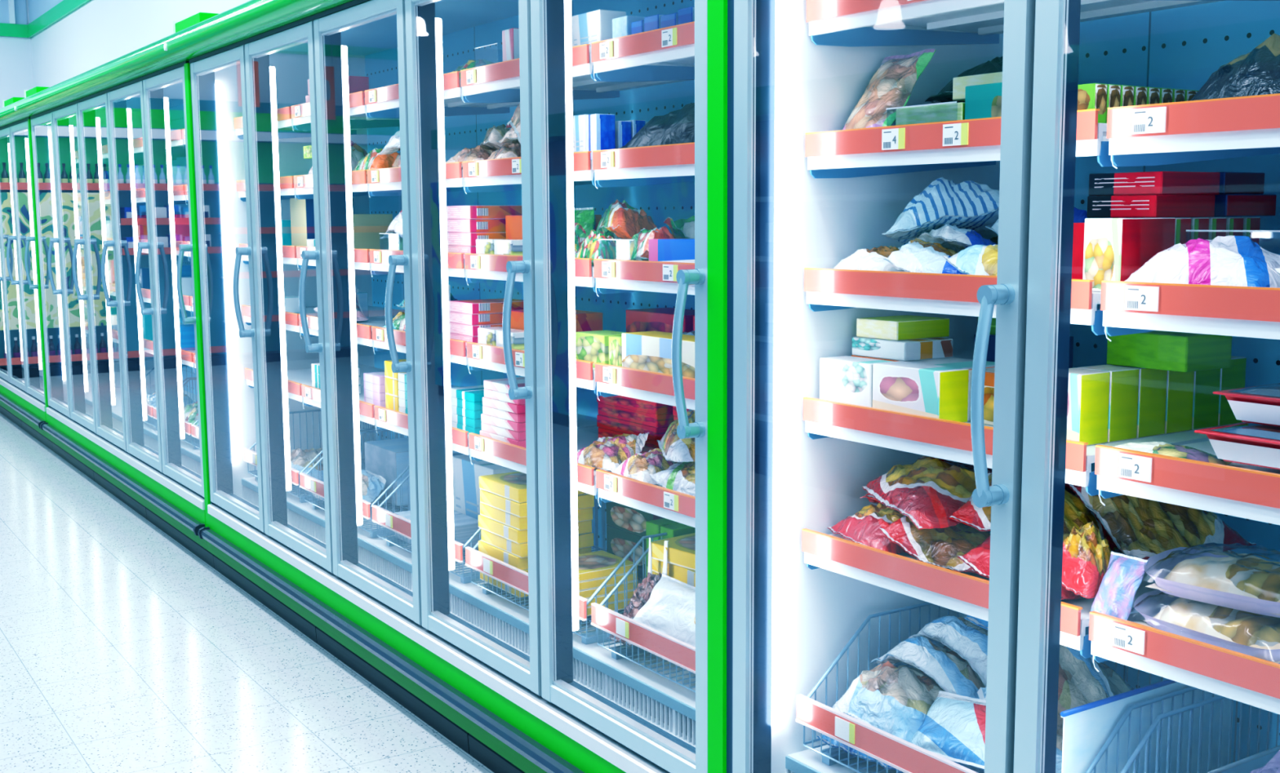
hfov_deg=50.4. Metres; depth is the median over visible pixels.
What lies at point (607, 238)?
divider
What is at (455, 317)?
carton
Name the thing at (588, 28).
carton
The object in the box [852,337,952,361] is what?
carton
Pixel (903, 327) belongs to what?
carton
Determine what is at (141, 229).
carton
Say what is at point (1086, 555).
bag
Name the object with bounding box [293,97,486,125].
shelf
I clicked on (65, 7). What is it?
trim
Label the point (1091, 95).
pack
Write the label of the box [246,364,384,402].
shelf
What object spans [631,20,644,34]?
carton
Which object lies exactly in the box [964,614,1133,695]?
bag
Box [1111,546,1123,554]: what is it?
bag
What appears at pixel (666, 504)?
shelf
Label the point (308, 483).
wire basket
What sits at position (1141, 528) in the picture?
bag
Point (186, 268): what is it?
carton
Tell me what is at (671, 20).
carton
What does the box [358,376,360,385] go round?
carton
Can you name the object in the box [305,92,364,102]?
carton
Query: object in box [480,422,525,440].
carton
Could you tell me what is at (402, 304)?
bag
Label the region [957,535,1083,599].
bag
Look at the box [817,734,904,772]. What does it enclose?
bag
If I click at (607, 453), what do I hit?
bag
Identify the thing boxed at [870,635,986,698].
bag
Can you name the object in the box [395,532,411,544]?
food box
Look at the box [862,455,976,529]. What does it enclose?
bag
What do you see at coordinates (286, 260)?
shelf
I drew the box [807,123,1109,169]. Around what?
shelf
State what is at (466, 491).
food box
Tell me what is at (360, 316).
bag
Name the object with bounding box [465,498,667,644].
wire basket
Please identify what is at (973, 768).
bag
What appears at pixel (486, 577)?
food box
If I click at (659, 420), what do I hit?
carton
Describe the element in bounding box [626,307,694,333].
carton
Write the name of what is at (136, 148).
shelf
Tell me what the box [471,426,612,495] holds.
shelf
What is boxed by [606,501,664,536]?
food box
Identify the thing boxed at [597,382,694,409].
shelf
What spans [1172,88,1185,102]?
pack
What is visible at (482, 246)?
carton
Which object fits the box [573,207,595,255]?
bag
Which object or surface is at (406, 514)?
food box
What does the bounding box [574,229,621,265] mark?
bag
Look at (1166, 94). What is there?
pack
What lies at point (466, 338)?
carton
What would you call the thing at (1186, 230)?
divider
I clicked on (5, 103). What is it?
topper
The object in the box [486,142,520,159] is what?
bag
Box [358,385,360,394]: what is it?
carton
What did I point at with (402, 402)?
carton
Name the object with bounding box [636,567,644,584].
food box
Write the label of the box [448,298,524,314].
carton
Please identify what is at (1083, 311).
shelf
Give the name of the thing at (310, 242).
carton
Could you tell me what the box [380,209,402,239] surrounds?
bag
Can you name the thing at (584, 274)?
shelf
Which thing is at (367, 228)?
carton
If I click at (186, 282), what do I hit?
carton
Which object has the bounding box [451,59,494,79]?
bag
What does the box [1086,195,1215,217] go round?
carton
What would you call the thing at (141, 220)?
carton
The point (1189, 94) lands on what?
pack
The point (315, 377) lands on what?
carton
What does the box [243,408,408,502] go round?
wire basket
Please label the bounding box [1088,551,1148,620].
bag
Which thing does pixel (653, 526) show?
food box
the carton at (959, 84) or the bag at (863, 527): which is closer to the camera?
the carton at (959, 84)
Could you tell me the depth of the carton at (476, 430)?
4.46 m
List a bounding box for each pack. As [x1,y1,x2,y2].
[924,56,1002,102]
[930,100,964,105]
[1077,83,1106,123]
[1106,84,1120,123]
[1120,84,1133,106]
[1130,589,1279,663]
[1133,86,1146,106]
[1140,542,1279,617]
[1146,87,1159,104]
[1159,88,1173,103]
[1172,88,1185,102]
[1184,89,1197,101]
[1190,33,1279,101]
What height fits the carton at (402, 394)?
0.030 m
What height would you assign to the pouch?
0.192 m
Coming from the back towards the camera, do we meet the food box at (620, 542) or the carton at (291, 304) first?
the carton at (291, 304)
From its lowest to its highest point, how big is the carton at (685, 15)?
0.072 m
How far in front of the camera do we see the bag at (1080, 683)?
2.75 m
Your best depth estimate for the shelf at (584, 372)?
4.03 m
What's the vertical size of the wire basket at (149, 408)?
0.297 m
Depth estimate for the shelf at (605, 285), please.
3.48 m
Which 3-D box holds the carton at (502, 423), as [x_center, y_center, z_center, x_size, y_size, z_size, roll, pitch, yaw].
[-0.364,0.106,4.304,0.186,0.027,0.248,-5,9,-33]
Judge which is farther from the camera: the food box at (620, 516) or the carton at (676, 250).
the food box at (620, 516)
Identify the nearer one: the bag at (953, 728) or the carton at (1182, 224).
the carton at (1182, 224)
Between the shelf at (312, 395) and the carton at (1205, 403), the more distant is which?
the shelf at (312, 395)
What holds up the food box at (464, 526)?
on the food box at (463, 540)
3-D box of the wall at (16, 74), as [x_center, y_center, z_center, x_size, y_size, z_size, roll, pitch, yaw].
[-9.087,-2.206,12.751,6.380,4.600,0.150,-5,9,-33]
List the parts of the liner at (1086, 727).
clip rail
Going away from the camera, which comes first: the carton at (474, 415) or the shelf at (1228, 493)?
the shelf at (1228, 493)
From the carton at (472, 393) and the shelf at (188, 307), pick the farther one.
the shelf at (188, 307)
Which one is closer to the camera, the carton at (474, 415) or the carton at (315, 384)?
the carton at (474, 415)
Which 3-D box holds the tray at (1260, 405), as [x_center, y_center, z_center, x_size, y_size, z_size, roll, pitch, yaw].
[1.099,0.034,2.138,0.214,0.059,0.304,-5,9,-33]
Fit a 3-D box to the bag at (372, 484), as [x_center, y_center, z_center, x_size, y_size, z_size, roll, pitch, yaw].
[-1.203,0.414,5.601,0.202,0.121,0.342,-5,9,-33]
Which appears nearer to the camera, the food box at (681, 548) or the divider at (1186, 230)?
the divider at (1186, 230)
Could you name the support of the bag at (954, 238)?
on the freezer at (793, 193)
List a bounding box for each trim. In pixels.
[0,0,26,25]
[0,22,28,38]
[8,0,15,24]
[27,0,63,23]
[27,0,91,38]
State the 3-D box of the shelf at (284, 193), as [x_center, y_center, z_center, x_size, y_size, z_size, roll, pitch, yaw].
[-1.383,-0.870,6.040,0.574,0.054,0.744,-5,9,-33]
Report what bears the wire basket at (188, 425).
on the freezer at (88, 131)
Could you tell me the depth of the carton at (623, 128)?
3.72 m
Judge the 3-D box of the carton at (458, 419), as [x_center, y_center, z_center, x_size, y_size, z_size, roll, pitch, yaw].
[-0.531,0.107,4.530,0.139,0.028,0.182,-5,9,-33]
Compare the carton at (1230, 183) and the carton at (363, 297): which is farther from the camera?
the carton at (363, 297)
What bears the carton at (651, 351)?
on the freezer at (511, 686)
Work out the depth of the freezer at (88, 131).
7.65 m
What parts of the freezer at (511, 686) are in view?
joint post, post, door, handle, door, panel, handle, door, kick plate, panel, handle, fascia panel, sill rail, door, handle, panel, door, handle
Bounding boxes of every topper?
[2,97,24,107]
[23,86,48,97]
[172,12,218,34]
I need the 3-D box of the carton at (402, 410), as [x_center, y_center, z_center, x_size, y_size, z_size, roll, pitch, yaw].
[-0.774,0.093,4.871,0.113,0.030,0.182,-5,9,-33]
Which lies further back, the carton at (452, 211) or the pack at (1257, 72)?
the carton at (452, 211)
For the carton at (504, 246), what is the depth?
4.12 m
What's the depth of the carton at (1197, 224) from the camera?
2.43 m
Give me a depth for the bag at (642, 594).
3.70 m
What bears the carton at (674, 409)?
on the carton
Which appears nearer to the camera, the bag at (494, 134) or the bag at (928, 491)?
the bag at (928, 491)
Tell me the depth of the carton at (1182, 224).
2.40 m
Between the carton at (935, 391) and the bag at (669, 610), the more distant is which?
the bag at (669, 610)
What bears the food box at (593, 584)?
on the food box at (587, 593)
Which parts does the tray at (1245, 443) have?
film lid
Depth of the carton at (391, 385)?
4.95 m
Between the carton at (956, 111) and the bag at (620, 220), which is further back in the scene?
the bag at (620, 220)
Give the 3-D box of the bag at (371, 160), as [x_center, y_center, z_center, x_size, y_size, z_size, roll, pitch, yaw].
[-0.956,-0.837,5.071,0.181,0.112,0.221,-6,9,-39]
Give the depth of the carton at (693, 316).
3.83 m
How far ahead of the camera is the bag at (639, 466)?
3.63 m
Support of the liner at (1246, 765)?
in the wire basket at (1155, 723)
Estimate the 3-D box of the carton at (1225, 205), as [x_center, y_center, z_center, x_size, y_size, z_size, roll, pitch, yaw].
[1.088,-0.340,2.558,0.156,0.040,0.136,-5,9,-33]
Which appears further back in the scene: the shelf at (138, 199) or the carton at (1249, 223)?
the shelf at (138, 199)
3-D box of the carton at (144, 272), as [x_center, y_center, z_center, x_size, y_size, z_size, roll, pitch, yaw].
[-2.885,-0.640,8.080,0.176,0.130,0.170,-5,9,-33]
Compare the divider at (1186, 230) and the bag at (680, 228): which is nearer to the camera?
the divider at (1186, 230)
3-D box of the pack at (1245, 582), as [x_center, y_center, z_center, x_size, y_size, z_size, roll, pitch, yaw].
[1.033,0.315,2.296,0.253,0.072,0.312,-7,9,-41]
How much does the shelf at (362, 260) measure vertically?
0.054 m
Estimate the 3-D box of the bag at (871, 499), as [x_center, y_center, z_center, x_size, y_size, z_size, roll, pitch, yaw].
[0.672,0.263,3.016,0.278,0.131,0.243,7,10,44]
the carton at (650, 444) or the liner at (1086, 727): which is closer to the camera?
the liner at (1086, 727)
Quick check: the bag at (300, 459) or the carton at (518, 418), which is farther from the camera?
the bag at (300, 459)
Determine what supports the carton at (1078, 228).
on the freezer at (793, 193)
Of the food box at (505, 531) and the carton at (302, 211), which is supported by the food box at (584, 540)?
the food box at (505, 531)
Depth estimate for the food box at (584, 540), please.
4.26 m
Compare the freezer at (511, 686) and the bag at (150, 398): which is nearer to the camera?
the freezer at (511, 686)
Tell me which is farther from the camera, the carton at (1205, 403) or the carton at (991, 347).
the carton at (991, 347)
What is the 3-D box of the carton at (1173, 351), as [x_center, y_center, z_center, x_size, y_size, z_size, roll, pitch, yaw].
[0.978,-0.070,2.518,0.135,0.064,0.170,-5,9,-33]
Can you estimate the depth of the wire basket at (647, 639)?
3.57 m
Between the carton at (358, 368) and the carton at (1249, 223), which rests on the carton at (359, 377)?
the carton at (358, 368)
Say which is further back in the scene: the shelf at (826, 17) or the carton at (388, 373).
the carton at (388, 373)
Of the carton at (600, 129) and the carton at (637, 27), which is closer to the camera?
the carton at (637, 27)
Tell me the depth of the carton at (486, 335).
4.28 m
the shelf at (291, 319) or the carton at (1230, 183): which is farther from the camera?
the shelf at (291, 319)
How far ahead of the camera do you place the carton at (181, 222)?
7.30 m
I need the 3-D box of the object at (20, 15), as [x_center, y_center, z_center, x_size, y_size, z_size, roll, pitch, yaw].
[-8.983,-4.019,12.503,6.150,0.940,0.012,-5,9,-33]
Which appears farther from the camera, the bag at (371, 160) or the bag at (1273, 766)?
the bag at (371, 160)
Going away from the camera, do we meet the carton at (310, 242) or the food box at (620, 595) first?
the food box at (620, 595)
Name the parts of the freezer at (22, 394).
glass pane, door, glass pane, handle, door, sill rail, fascia panel, panel, kick plate, door, glass pane, handle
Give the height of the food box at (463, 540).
0.045 m
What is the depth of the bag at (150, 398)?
8.12 m
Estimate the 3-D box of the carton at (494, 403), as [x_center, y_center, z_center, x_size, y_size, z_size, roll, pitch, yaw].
[-0.361,0.052,4.292,0.186,0.027,0.236,-5,9,-33]
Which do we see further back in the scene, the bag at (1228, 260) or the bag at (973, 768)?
the bag at (973, 768)
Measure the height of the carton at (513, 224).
0.140 m
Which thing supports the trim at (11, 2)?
attached to the wall at (16, 74)
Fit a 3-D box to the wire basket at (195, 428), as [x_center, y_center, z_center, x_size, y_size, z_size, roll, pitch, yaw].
[-1.875,0.209,6.894,0.592,0.297,0.718,-5,9,-33]
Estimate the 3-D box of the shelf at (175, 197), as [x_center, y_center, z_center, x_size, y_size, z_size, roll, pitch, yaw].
[-2.284,-1.035,7.400,0.574,0.054,0.756,-5,9,-33]
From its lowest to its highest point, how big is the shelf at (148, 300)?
0.054 m
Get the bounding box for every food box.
[364,437,458,506]
[394,510,462,520]
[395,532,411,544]
[452,454,517,519]
[453,514,479,538]
[453,535,481,550]
[478,515,591,543]
[478,540,591,569]
[479,471,587,502]
[480,489,594,517]
[480,502,592,530]
[480,528,593,557]
[480,572,528,597]
[577,550,637,582]
[578,572,637,591]
[578,581,637,598]
[586,590,633,607]
[586,599,630,616]
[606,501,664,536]
[606,524,646,569]
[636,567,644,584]
[645,518,679,576]
[650,532,695,570]
[651,558,695,586]
[660,523,695,539]
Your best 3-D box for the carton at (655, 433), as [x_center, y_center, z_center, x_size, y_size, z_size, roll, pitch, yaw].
[0.049,0.112,4.043,0.221,0.037,0.320,-5,9,-33]
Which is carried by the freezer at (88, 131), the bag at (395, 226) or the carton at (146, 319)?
the carton at (146, 319)
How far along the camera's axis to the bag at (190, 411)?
7.47 m
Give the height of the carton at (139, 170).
0.160 m
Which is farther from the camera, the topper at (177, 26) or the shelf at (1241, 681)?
the topper at (177, 26)
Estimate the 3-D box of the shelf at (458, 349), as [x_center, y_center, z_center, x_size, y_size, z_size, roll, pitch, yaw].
[-0.525,-0.154,4.821,0.574,0.054,0.756,-5,9,-33]
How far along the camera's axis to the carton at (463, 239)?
4.36 m
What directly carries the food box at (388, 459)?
in the wire basket at (308, 483)
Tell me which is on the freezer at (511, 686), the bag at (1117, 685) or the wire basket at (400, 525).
the wire basket at (400, 525)
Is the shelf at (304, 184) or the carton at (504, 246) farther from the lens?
the shelf at (304, 184)
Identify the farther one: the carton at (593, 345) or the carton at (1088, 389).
the carton at (593, 345)
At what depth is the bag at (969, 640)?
2.94 m
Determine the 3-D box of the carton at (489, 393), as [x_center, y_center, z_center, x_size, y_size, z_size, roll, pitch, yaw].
[-0.358,0.024,4.287,0.183,0.027,0.230,-5,9,-33]
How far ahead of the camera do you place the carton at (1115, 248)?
2.33 m
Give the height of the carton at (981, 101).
0.090 m
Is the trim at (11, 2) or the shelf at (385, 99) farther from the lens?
the trim at (11, 2)
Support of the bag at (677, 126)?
on the freezer at (511, 686)
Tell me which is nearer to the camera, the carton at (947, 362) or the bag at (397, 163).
the carton at (947, 362)
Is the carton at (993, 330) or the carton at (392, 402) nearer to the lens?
the carton at (993, 330)
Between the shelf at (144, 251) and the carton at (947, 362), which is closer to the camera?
the carton at (947, 362)
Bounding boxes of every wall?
[0,0,34,108]
[31,0,250,87]
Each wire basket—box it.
[142,364,196,431]
[153,377,199,449]
[191,423,199,448]
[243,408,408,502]
[299,429,465,537]
[372,474,607,583]
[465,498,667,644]
[591,537,695,692]
[795,601,1249,772]
[1120,695,1279,772]
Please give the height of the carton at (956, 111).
0.034 m
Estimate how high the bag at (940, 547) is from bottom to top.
0.104 m
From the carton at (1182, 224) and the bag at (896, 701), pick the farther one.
the bag at (896, 701)
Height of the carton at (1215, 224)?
0.126 m
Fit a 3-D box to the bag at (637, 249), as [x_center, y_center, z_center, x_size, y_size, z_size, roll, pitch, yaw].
[0.030,-0.373,3.622,0.170,0.108,0.141,6,10,42]
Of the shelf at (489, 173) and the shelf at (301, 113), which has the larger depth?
the shelf at (301, 113)
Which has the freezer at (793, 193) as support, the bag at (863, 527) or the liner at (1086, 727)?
the bag at (863, 527)
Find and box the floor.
[0,413,493,772]
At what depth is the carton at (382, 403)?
5.09 m
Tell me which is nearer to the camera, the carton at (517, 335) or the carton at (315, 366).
the carton at (517, 335)
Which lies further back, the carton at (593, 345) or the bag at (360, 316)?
the bag at (360, 316)
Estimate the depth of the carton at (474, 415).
4.46 m
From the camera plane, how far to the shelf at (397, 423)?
4.78 m
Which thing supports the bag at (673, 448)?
on the bag at (680, 477)
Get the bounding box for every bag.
[146,391,194,407]
[183,400,199,432]
[289,448,324,482]
[304,139,367,174]
[311,469,386,502]
[314,285,369,321]
[353,148,399,176]
[377,130,399,155]
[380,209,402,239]
[382,311,405,331]
[387,218,460,250]
[391,151,400,167]
[395,293,457,308]
[444,145,493,169]
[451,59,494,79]
[480,124,510,151]
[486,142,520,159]
[495,128,519,144]
[504,102,520,144]
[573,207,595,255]
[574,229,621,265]
[577,432,649,471]
[595,199,657,248]
[607,537,669,646]
[609,448,676,484]
[614,226,675,261]
[619,102,694,148]
[632,573,695,647]
[649,461,695,496]
[657,409,695,462]
[663,215,694,239]
[682,330,694,335]
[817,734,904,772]
[826,502,906,553]
[831,661,945,742]
[833,245,906,271]
[859,493,990,533]
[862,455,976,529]
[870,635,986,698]
[879,515,990,573]
[881,177,999,244]
[882,238,966,274]
[897,223,995,253]
[908,614,987,686]
[909,690,986,769]
[937,457,1079,497]
[942,244,998,275]
[949,471,1117,551]
[955,762,984,772]
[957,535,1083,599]
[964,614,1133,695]
[977,644,1113,772]
[985,207,1089,235]
[1062,520,1111,599]
[1066,483,1255,571]
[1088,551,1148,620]
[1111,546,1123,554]
[1124,235,1279,288]
[1248,749,1279,772]
[1271,266,1279,275]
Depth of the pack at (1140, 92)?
2.41 m
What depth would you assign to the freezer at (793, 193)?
2.79 m
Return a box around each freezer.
[0,100,53,451]
[16,34,214,568]
[167,0,707,772]
[707,0,1279,772]
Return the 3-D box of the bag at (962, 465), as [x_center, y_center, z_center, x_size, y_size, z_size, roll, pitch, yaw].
[0.824,0.228,2.907,0.262,0.206,0.358,-7,10,-43]
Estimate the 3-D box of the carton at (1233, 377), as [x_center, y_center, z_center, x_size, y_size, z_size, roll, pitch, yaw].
[1.143,0.006,2.704,0.082,0.131,0.078,-5,9,-33]
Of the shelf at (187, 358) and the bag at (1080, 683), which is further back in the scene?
the shelf at (187, 358)
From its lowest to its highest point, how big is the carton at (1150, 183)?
0.040 m
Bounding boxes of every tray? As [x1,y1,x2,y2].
[1194,422,1279,470]
[1212,382,1279,426]
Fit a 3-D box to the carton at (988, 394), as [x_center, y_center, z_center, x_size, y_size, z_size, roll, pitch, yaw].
[0.746,0.026,2.671,0.079,0.105,0.176,-5,9,-33]
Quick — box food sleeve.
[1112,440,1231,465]
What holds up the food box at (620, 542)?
on the food box at (639, 570)
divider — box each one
[474,43,497,49]
[598,238,633,240]
[886,101,956,110]
[1186,230,1279,231]
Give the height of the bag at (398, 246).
0.173 m
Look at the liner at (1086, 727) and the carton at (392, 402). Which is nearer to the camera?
the liner at (1086, 727)
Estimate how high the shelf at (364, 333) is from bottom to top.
0.054 m
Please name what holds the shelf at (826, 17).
attached to the freezer at (793, 193)
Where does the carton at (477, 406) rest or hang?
on the carton at (474, 415)
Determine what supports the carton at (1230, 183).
on the carton at (1225, 205)
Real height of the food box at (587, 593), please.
0.026 m
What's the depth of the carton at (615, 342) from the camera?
3.66 m
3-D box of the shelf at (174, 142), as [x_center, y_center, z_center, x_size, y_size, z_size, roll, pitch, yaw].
[-2.286,-1.311,7.365,0.574,0.054,0.756,-5,9,-33]
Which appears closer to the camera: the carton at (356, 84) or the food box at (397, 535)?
the food box at (397, 535)
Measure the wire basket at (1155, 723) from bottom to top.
0.297 m
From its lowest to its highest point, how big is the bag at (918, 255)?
0.084 m
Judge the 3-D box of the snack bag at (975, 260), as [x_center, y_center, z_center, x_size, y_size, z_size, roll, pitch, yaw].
[0.708,-0.232,2.582,0.160,0.078,0.222,-4,8,-27]
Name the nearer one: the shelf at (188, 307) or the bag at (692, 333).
the bag at (692, 333)
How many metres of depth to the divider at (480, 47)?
4.16 m
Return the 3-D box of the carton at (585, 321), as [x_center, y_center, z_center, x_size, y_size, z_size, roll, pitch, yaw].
[-0.271,-0.179,4.311,0.181,0.118,0.296,-5,9,-33]
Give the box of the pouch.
[842,48,936,129]
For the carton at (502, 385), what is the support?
on the carton at (489, 393)
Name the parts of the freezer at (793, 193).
joint post, post, door, panel, handle, door, panel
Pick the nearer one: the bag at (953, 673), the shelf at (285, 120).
the bag at (953, 673)
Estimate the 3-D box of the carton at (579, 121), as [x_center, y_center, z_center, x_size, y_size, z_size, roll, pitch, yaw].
[-0.142,-0.685,3.762,0.069,0.126,0.068,-5,9,-33]
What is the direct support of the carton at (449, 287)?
on the freezer at (511, 686)
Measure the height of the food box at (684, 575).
0.045 m
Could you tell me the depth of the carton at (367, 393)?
5.09 m
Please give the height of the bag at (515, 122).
0.200 m
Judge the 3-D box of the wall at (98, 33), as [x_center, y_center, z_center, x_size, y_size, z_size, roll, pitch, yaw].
[-1.042,-1.477,6.504,0.150,4.600,19.600,-5,9,-33]
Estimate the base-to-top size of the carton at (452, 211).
0.042 m
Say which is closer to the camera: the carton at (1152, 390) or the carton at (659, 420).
the carton at (1152, 390)
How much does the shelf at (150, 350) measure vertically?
0.054 m
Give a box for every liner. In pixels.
[1060,679,1233,772]
[1205,745,1279,772]
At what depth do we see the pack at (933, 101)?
2.92 m
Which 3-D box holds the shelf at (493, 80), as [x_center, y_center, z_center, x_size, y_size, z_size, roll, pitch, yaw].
[-0.102,-0.913,4.069,0.574,0.054,0.756,-5,9,-33]
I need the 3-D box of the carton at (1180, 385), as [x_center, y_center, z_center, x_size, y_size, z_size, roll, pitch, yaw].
[1.004,0.018,2.614,0.082,0.131,0.078,-5,9,-33]
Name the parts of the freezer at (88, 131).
joint post, door, glass pane, handle, door, glass pane, handle, door, glass pane, handle, glass pane, sill rail, fascia panel, panel, kick plate, door, panel, handle, door, panel, handle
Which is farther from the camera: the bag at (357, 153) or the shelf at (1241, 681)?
the bag at (357, 153)
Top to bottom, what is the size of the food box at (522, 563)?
0.042 m
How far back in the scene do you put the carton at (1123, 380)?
2.49 m
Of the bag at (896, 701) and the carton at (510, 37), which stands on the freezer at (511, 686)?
the carton at (510, 37)
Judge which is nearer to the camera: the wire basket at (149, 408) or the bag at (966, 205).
the bag at (966, 205)
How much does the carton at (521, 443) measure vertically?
0.027 m
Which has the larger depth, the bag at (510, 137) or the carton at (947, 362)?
the bag at (510, 137)
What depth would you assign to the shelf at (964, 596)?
2.70 m
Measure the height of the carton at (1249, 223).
0.126 m
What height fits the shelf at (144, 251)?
0.054 m
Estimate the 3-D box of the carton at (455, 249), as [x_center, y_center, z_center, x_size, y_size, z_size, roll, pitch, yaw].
[-0.497,-0.440,4.460,0.219,0.042,0.178,-5,9,-33]
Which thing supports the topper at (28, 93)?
on the freezer at (22, 394)
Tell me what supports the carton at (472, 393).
on the carton at (477, 406)
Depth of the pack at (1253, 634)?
2.24 m
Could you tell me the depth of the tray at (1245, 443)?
2.15 m
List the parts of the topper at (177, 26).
white plate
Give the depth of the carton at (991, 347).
2.91 m
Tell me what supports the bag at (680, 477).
on the freezer at (511, 686)
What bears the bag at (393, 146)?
on the bag at (397, 163)
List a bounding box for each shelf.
[133,145,184,153]
[135,197,146,202]
[141,248,148,253]
[142,297,151,302]
[143,347,153,354]
[170,138,184,146]
[173,195,186,200]
[175,250,189,256]
[178,304,191,311]
[181,350,195,367]
[235,112,399,135]
[238,188,296,197]
[241,255,298,264]
[244,305,404,332]
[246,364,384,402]
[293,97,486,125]
[295,176,369,195]
[298,252,372,270]
[301,315,395,346]
[303,384,458,425]
[366,79,595,112]
[368,169,465,191]
[371,259,466,277]
[373,340,468,364]
[376,413,596,455]
[462,53,694,96]
[465,160,595,186]
[466,265,595,287]
[469,358,595,390]
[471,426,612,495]
[594,44,694,73]
[595,164,694,180]
[595,277,694,295]
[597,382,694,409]
[598,484,695,527]
[804,533,1157,650]
[805,420,1245,487]
[806,291,1101,325]
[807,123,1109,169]
[808,0,1222,35]
[1090,612,1279,714]
[1097,440,1279,524]
[1102,311,1279,339]
[1108,128,1279,155]
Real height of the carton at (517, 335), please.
0.066 m
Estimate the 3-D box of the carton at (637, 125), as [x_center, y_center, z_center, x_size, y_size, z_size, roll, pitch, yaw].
[-0.024,-0.681,3.782,0.043,0.112,0.084,-5,9,-33]
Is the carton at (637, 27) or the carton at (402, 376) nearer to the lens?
the carton at (637, 27)
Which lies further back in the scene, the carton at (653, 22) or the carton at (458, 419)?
the carton at (458, 419)
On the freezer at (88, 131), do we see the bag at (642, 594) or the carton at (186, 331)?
the carton at (186, 331)
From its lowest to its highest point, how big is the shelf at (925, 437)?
0.054 m
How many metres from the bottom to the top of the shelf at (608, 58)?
0.054 m
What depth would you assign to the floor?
5.00 m
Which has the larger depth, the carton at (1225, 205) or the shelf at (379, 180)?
the shelf at (379, 180)
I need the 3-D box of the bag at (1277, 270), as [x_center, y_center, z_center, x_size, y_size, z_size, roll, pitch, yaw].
[1.090,-0.177,2.022,0.182,0.102,0.222,-6,9,-39]
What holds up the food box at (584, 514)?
on the food box at (505, 531)
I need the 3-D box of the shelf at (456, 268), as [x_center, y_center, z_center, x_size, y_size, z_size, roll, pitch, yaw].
[-0.527,-0.432,4.786,0.574,0.054,0.756,-5,9,-33]
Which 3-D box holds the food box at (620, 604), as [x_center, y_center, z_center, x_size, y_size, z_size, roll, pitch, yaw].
[-0.161,0.645,4.089,0.241,0.026,0.200,-5,9,-33]
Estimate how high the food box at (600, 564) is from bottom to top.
0.026 m
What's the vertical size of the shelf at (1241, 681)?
0.054 m
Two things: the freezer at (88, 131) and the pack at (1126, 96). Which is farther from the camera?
the freezer at (88, 131)
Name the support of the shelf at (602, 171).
attached to the freezer at (511, 686)
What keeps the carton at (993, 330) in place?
on the carton at (991, 347)
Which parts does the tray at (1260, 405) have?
film lid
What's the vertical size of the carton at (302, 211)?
0.220 m
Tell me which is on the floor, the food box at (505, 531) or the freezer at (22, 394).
the freezer at (22, 394)
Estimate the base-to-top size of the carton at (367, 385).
0.030 m
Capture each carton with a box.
[133,165,145,189]
[136,215,146,225]
[137,225,147,239]
[139,267,150,289]
[142,314,152,340]
[171,166,187,186]
[173,214,190,241]
[176,264,191,276]
[179,324,195,351]
[181,276,192,296]
[280,219,291,245]
[284,295,299,313]
[289,197,353,246]
[303,145,311,159]
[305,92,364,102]
[306,239,315,246]
[307,75,368,94]
[311,363,319,374]
[311,372,319,382]
[311,381,319,388]
[352,213,393,252]
[356,291,368,318]
[357,366,360,376]
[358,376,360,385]
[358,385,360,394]
[363,371,385,384]
[364,381,385,392]
[364,389,386,400]
[364,396,386,407]
[384,359,406,380]
[385,377,399,397]
[385,394,399,411]
[397,372,406,382]
[398,381,407,391]
[398,390,407,399]
[398,398,407,408]
[399,406,407,413]
[446,205,522,219]
[446,218,506,232]
[446,232,506,246]
[447,245,475,259]
[448,284,450,301]
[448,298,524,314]
[448,311,502,325]
[448,322,502,336]
[448,333,478,346]
[450,385,484,402]
[450,396,483,410]
[451,404,483,419]
[451,413,481,427]
[451,421,481,434]
[475,239,502,254]
[477,326,514,346]
[480,413,525,431]
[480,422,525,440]
[480,430,525,448]
[482,396,525,413]
[482,405,525,422]
[484,377,524,393]
[484,388,525,404]
[493,239,522,255]
[496,328,524,350]
[502,27,519,61]
[505,214,601,239]
[511,309,603,332]
[571,9,626,53]
[573,114,588,152]
[575,329,626,367]
[585,113,615,159]
[596,395,672,414]
[596,414,668,440]
[598,402,674,427]
[598,426,659,451]
[608,335,622,366]
[612,15,644,38]
[615,120,631,148]
[622,330,694,378]
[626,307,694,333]
[627,120,645,137]
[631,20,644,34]
[644,14,666,31]
[648,238,694,262]
[660,13,678,28]
[672,405,690,416]
[678,6,694,24]
[693,315,694,330]
[819,355,892,407]
[851,355,995,421]
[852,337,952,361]
[856,315,949,341]
[872,360,968,422]
[895,102,964,125]
[952,71,1002,101]
[964,82,1002,119]
[973,333,1073,368]
[977,316,995,335]
[983,368,995,426]
[1066,367,1110,445]
[1071,222,1084,279]
[1076,364,1138,442]
[1082,217,1175,292]
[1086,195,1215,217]
[1088,171,1220,195]
[1106,330,1231,372]
[1106,364,1167,438]
[1164,370,1194,434]
[1174,217,1191,244]
[1190,217,1208,239]
[1191,368,1220,430]
[1200,217,1243,235]
[1208,217,1226,239]
[1213,194,1276,217]
[1217,355,1246,426]
[1218,172,1264,194]
[1242,217,1260,244]
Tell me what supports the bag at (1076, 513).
on the bag at (1117, 549)
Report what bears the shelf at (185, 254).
attached to the freezer at (88, 131)
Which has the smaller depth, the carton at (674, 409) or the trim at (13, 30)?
the carton at (674, 409)
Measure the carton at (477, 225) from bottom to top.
0.042 m

